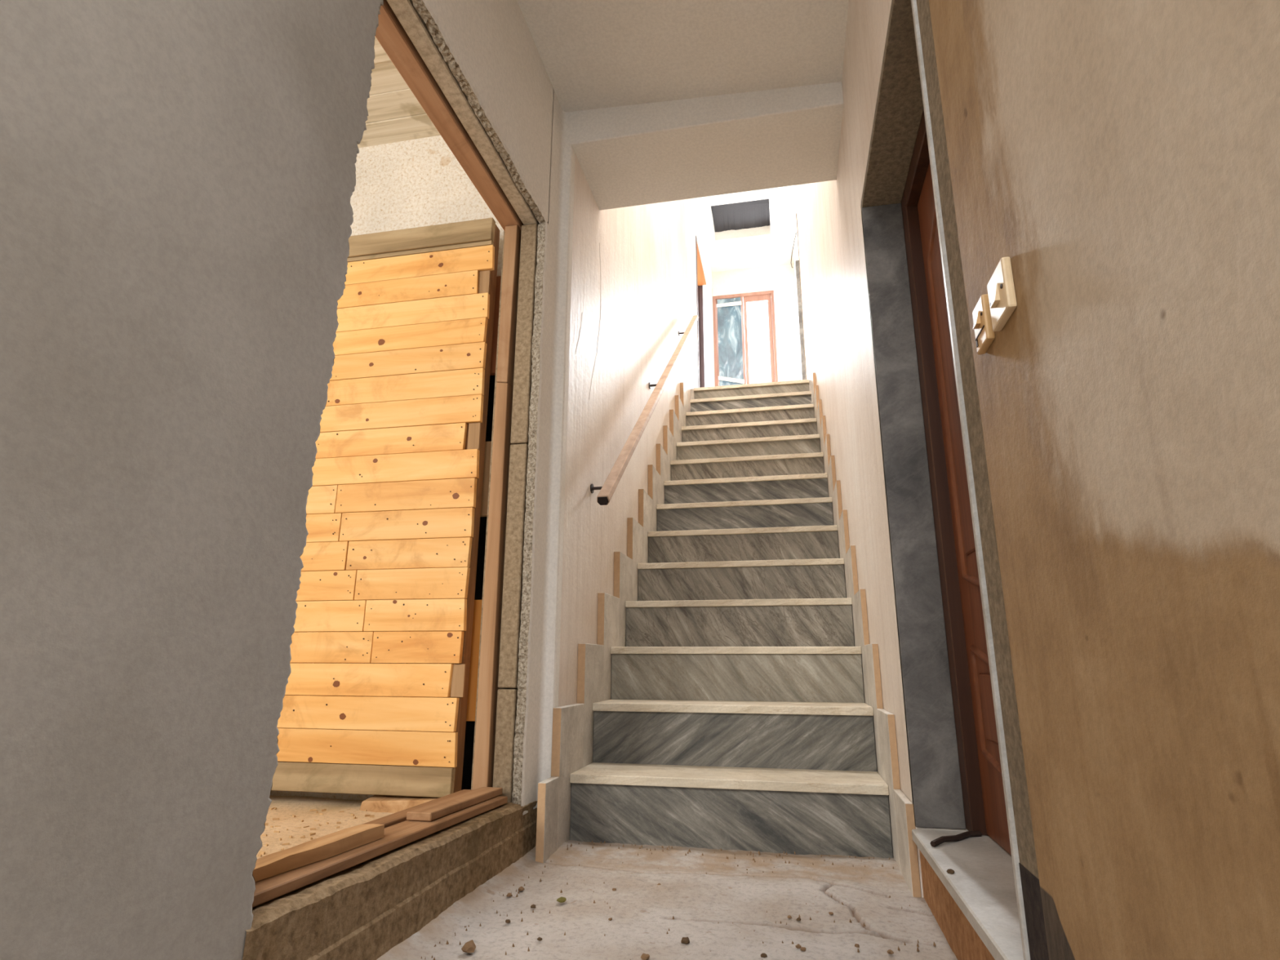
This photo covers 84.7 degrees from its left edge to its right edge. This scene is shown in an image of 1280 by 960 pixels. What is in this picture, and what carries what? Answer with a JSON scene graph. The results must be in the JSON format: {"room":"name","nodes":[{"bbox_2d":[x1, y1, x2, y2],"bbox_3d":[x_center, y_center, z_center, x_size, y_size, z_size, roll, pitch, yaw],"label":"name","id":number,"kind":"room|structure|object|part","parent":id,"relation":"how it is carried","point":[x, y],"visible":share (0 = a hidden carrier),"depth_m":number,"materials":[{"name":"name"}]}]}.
{"room":"stairwell hallway","nodes":[
{"label":"stairwell hallway","id":0,"kind":"room"},
{"bbox_2d":[256,795,393,858],"bbox_3d":[-2.099,0.732,0.905,2.660,0.016,3.820,-3,-15,11],"label":"floor","id":1,"kind":"structure","parent":0,"point":[300,806],"depth_m":2.25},
{"bbox_2d":[257,807,374,857],"bbox_3d":[-1.297,0.985,1.884,1.427,0.008,1.139,-3,-15,11],"label":"chips","id":2,"kind":"object","parent":1,"relation":"on","point":[260,853],"visible":0.15,"depth_m":2.12,"materials":[{"name":"brown wood"}]},
{"bbox_2d":[359,795,439,813],"bbox_3d":[-0.785,1.100,2.390,0.309,0.050,0.110,-3,-15,11],"label":"wedge","id":3,"kind":"object","parent":1,"relation":"on","point":[375,803],"visible":0.4,"depth_m":2.35,"materials":[{"name":"brown wood"}]},
{"bbox_2d":[271,217,499,797],"bbox_3d":[-1.129,0.027,2.749,1.098,2.203,0.087,-3,-15,11],"label":"panel","id":4,"kind":"object","parent":3,"relation":"on","point":[394,498],"visible":0.77,"depth_m":2.63,"materials":[{"name":"brown wood"}]},
{"bbox_3d":[-1.151,1.042,2.464,1.069,0.094,0.026,-3,-15,11],"label":"rail","id":5,"kind":"part","parent":4,"relation":"part of","materials":[{"name":"beige wood"}]},
{"bbox_3d":[-1.134,-0.998,2.987,1.092,0.099,0.032,-3,-15,11],"label":"rail","id":6,"kind":"part","parent":4,"relation":"part of","materials":[{"name":"brown wood"}]},
{"bbox_2d":[0,0,715,959],"bbox_3d":[-0.185,-1.310,3.651,0.228,5.550,10.400,-3,-15,11],"label":"wall","id":7,"kind":"structure","parent":0,"point":[178,177],"depth_m":0.98,"materials":[{"name":"grey paint"}]},
{"bbox_2d":[252,795,507,907],"bbox_3d":[-0.523,0.758,1.493,0.088,0.050,1.050,-3,-15,11],"label":"strip","id":8,"kind":"object","parent":7,"relation":"on","point":[396,836],"visible":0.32,"depth_m":1.33,"materials":[{"name":"brown wood"}]},
{"bbox_2d":[253,823,384,882],"bbox_3d":[-0.595,0.661,1.234,0.055,0.032,0.442,-3,-15,11],"label":"timber offcut","id":9,"kind":"object","parent":8,"relation":"on","point":[333,844],"visible":0.7,"depth_m":1.25,"materials":[{"name":"brown wood"}]},
{"bbox_2d":[406,786,502,821],"bbox_3d":[-0.464,0.830,1.809,0.062,0.030,0.423,-3,-15,11],"label":"timber offcut","id":10,"kind":"object","parent":8,"relation":"on","point":[430,812],"visible":1,"depth_m":1.74,"materials":[{"name":"brown wood"}]},
{"bbox_2d":[362,0,524,827],"bbox_3d":[-0.576,-0.140,1.762,0.077,1.955,1.165,-3,-15,11],"label":"door frame","id":11,"kind":"structure","parent":7,"relation":"attached to","point":[390,33],"depth_m":2.16,"materials":[{"name":"brown wood"}]},
{"bbox_3d":[-0.597,0.768,1.502,0.052,0.066,1.102,-3,-15,11],"label":"sill rail","id":12,"kind":"part","parent":11,"relation":"part of","materials":[{"name":"brown wood"}]},
{"bbox_3d":[-0.455,0.296,2.207,0.047,1.272,0.057,-3,-15,11],"label":"post","id":13,"kind":"part","parent":11,"relation":"part of","materials":[{"name":"brown wood"}]},
{"bbox_3d":[-0.452,-0.607,2.442,0.046,0.597,0.055,-3,-15,11],"label":"post","id":14,"kind":"part","parent":11,"relation":"part of","materials":[{"name":"brown wood"}]},
{"bbox_2d":[590,315,698,505],"bbox_3d":[0.142,-0.649,4.277,0.104,2.282,2.978,-3,-15,11],"label":"handrail","id":15,"kind":"object","parent":7,"relation":"attached to","point":[604,496],"visible":1,"depth_m":3.28,"materials":[{"name":"brown wood"}]},
{"bbox_2d":[695,235,706,387],"bbox_3d":[0.542,-1.415,7.245,0.228,1.860,0.945,-3,-15,11],"label":"door","id":16,"kind":"structure","parent":7,"relation":"in","point":[700,277],"depth_m":7.65,"materials":[{"name":"brown wood"}]},
{"bbox_2d":[270,135,503,799],"bbox_3d":[-1.726,-0.136,3.119,2.699,3.000,0.140,-3,-15,11],"label":"wall","id":17,"kind":"structure","parent":0,"point":[420,182],"depth_m":3.21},
{"bbox_2d":[403,275,501,720],"bbox_3d":[-0.657,0.146,2.727,0.460,2.065,0.028,-3,-15,11],"label":"screen","id":18,"kind":"object","parent":17,"relation":"attached to","point":[473,681],"visible":0.02,"depth_m":2.62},
{"bbox_2d":[357,36,440,147],"bbox_3d":[-2.098,-2.085,1.626,2.750,0.126,4.000,-3,-15,11],"label":"ceiling","id":19,"kind":"structure","parent":0,"point":[395,114],"depth_m":3.12,"materials":[{"name":"wood"}]},
{"bbox_2d":[461,374,495,790],"bbox_3d":[-0.553,0.212,3.151,0.449,2.350,0.850,-3,-15,11],"label":"wall","id":20,"kind":"structure","parent":0,"point":[469,728],"depth_m":3.18,"materials":[{"name":"black"}]},
{"bbox_2d":[376,840,957,959],"bbox_3d":[-0.280,0.494,-0.092,1.170,0.113,4.755,-3,-15,11],"label":"floor","id":21,"kind":"structure","parent":0,"point":[642,911],"depth_m":1.57,"materials":[{"name":"concrete"}]},
{"bbox_2d":[461,939,475,952],"bbox_3d":[-0.331,0.900,1.357,0.028,0.016,0.028,3,-15,-10],"label":"clod","id":22,"kind":"object","parent":21,"relation":"on","point":[469,946],"visible":1,"depth_m":1.35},
{"bbox_2d":[517,886,524,891],"bbox_3d":[-0.290,0.997,1.715,0.017,0.009,0.016,-5,-15,20],"label":"crumb","id":23,"kind":"object","parent":21,"relation":"on","point":[521,888],"visible":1,"depth_m":1.71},
{"bbox_2d":[556,897,566,902],"bbox_3d":[-0.182,0.975,1.635,0.022,0.010,0.021,-2,-15,6],"label":"lump","id":24,"kind":"object","parent":21,"relation":"on","point":[561,900],"visible":1,"depth_m":1.63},
{"bbox_2d":[640,953,649,959],"bbox_3d":[0.010,0.897,1.324,0.017,0.008,0.017,1,-15,-2],"label":"crumb","id":25,"kind":"object","parent":21,"relation":"on","point":[644,957],"visible":1,"depth_m":1.32,"materials":[{"name":"brown stone"}]},
{"bbox_2d":[421,840,936,959],"bbox_3d":[0.115,0.956,1.558,1.022,0.020,1.070,-3,-15,11],"label":"grit","id":26,"kind":"object","parent":21,"relation":"on","point":[759,854],"visible":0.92,"depth_m":1.68,"materials":[{"name":"brown soil"}]},
{"bbox_2d":[680,937,689,943],"bbox_3d":[0.090,0.916,1.399,0.018,0.009,0.020,12,-19,-39],"label":"crumb","id":27,"kind":"object","parent":21,"relation":"on","point":[685,940],"visible":1,"depth_m":1.40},
{"bbox_2d":[535,373,921,897],"bbox_3d":[0.580,0.168,3.963,1.004,2.850,3.895,-3,-15,11],"label":"staircase","id":28,"kind":"structure","parent":21,"relation":"on","point":[730,696],"depth_m":2.67,"materials":[{"name":"grey stone"}]},
{"bbox_2d":[760,952,767,957],"bbox_3d":[0.234,0.901,1.332,0.013,0.005,0.012,11,-18,-36],"label":"crumb","id":29,"kind":"object","parent":21,"relation":"on","point":[762,955],"visible":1,"depth_m":1.33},
{"bbox_2d":[800,946,805,951],"bbox_3d":[0.317,0.909,1.364,0.011,0.005,0.011,-4,-15,17],"label":"crumb","id":30,"kind":"object","parent":21,"relation":"on","point":[802,948],"visible":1,"depth_m":1.36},
{"bbox_2d":[887,949,893,954],"bbox_3d":[0.481,0.906,1.349,0.012,0.007,0.012,5,-15,-17],"label":"crumb","id":31,"kind":"object","parent":21,"relation":"on","point":[889,951],"visible":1,"depth_m":1.35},
{"bbox_2d":[516,0,848,111],"bbox_3d":[-0.188,-2.089,0.625,1.515,0.359,4.280,-3,-15,11],"label":"ceiling","id":32,"kind":"structure","parent":0,"point":[594,54],"depth_m":2.41,"materials":[{"name":"paint"}]},
{"bbox_2d":[566,81,843,210],"bbox_3d":[0.268,-1.496,2.853,1.116,0.488,0.420,-3,-15,11],"label":"ceiling beam","id":33,"kind":"structure","parent":32,"relation":"attached to","point":[632,155],"depth_m":2.70,"materials":[{"name":"paint"}]},
{"bbox_2d":[701,185,794,272],"bbox_3d":[0.931,-3.601,6.539,1.520,0.340,6.100,-3,-15,11],"label":"ceiling","id":34,"kind":"structure","parent":0,"point":[748,229],"depth_m":8.43,"materials":[{"name":"white paint"}]},
{"bbox_2d":[690,380,813,404],"bbox_3d":[1.091,-0.288,7.482,5.200,0.200,3.318,-3,-15,11],"label":"floor","id":35,"kind":"structure","parent":0,"point":[810,381],"depth_m":5.80,"materials":[{"name":"wood"}]},
{"bbox_2d":[711,263,799,382],"bbox_3d":[1.509,-1.329,8.843,1.520,2.900,0.180,-3,-15,11],"label":"wall","id":36,"kind":"structure","parent":0,"point":[780,279],"depth_m":8.96,"materials":[{"name":"white paint"}]},
{"bbox_2d":[712,290,777,386],"bbox_3d":[1.333,-1.262,8.814,0.782,2.354,0.104,-3,-15,11],"label":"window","id":37,"kind":"structure","parent":36,"relation":"in","point":[730,331],"depth_m":8.95,"materials":[{"name":"wood"},{"name":"glass"}]},
{"bbox_3d":[1.159,-1.235,8.846,0.353,2.308,0.040,-3,-15,11],"label":"door","id":38,"kind":"part","parent":37,"relation":"part of","materials":[{"name":"clear glass"}]},
{"bbox_3d":[1.508,-1.252,8.776,0.353,2.308,0.040,-3,-15,11],"label":"door","id":39,"kind":"part","parent":37,"relation":"part of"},
{"bbox_2d":[793,0,1279,959],"bbox_3d":[1.044,-1.371,3.403,0.273,5.550,10.400,-3,-15,11],"label":"wall","id":40,"kind":"structure","parent":0,"point":[1122,157],"depth_m":0.61,"materials":[{"name":"beige paint"}]},
{"bbox_2d":[791,231,797,267],"bbox_3d":[1.592,-2.371,7.238,0.092,0.414,0.009,-3,-15,11],"label":"hanging cable","id":41,"kind":"object","parent":40,"relation":"hanging from","point":[797,232],"visible":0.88,"depth_m":7.24,"materials":[{"name":"white plastic"}]},
{"bbox_2d":[795,213,806,379],"bbox_3d":[1.819,-1.560,7.307,0.282,2.180,0.922,-3,-15,11],"label":"door","id":42,"kind":"structure","parent":40,"relation":"in","point":[797,262],"depth_m":7.77,"materials":[{"name":"wood"}]},
{"bbox_2d":[860,0,1030,959],"bbox_3d":[0.665,-0.105,1.484,0.196,1.778,0.932,-3,-15,11],"label":"door frame","id":43,"kind":"structure","parent":40,"relation":"in","point":[960,779],"depth_m":1.77,"materials":[{"name":"wood"}]},
{"bbox_3d":[0.728,-0.120,1.474,0.068,1.750,0.932,-3,-15,11],"label":"frame","id":44,"kind":"part","parent":43,"relation":"part of","materials":[{"name":"brown wood"}]},
{"bbox_2d":[946,868,954,873],"bbox_3d":[0.591,0.745,1.339,0.014,0.007,0.013,-9,-17,30],"label":"pebble","id":45,"kind":"object","parent":43,"relation":"on","point":[948,871],"visible":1,"depth_m":1.33,"materials":[{"name":"brown stone"}]},
{"bbox_3d":[0.723,-0.286,1.520,0.009,1.037,0.657,-3,-15,11],"label":"moulding","id":46,"kind":"part","parent":43,"relation":"part of","materials":[{"name":"brown wood"}]},
{"bbox_3d":[0.725,-0.265,1.514,0.007,0.780,0.555,-3,-15,11],"label":"raised panel","id":47,"kind":"part","parent":43,"relation":"part of","materials":[{"name":"brown wood"}]},
{"bbox_2d":[930,831,982,847],"bbox_3d":[0.708,0.803,1.579,0.182,0.015,0.023,10,-17,-32],"label":"stick","id":48,"kind":"object","parent":43,"relation":"on","point":[966,834],"visible":1,"depth_m":1.57,"materials":[{"name":"black wood"}]},
{"bbox_3d":[0.651,0.742,1.260,0.176,0.026,0.908,-3,-15,11],"label":"sill","id":49,"kind":"part","parent":43,"relation":"part of","materials":[{"name":"stone"}]},
{"bbox_3d":[0.721,0.452,1.329,0.009,0.292,0.657,-3,-15,11],"label":"moulding","id":50,"kind":"part","parent":43,"relation":"part of","materials":[{"name":"brown wood"}]},
{"bbox_3d":[0.723,0.445,1.331,0.007,0.145,0.555,-3,-15,11],"label":"raised panel","id":51,"kind":"part","parent":43,"relation":"part of","materials":[{"name":"brown wood"}]},
{"bbox_2d":[972,293,995,354],"bbox_3d":[0.454,-0.206,0.936,0.016,0.064,0.052,-3,-15,11],"label":"light switch","id":52,"kind":"object","parent":40,"relation":"attached to","point":[984,335],"visible":0.96,"depth_m":0.92,"materials":[{"name":"plastic"}]},
{"bbox_2d":[986,256,1017,331],"bbox_3d":[0.437,-0.225,0.857,0.016,0.066,0.067,-3,-15,11],"label":"light switch","id":53,"kind":"object","parent":40,"relation":"attached to","point":[1001,289],"visible":1,"depth_m":0.84,"materials":[{"name":"plastic"}]}
]}

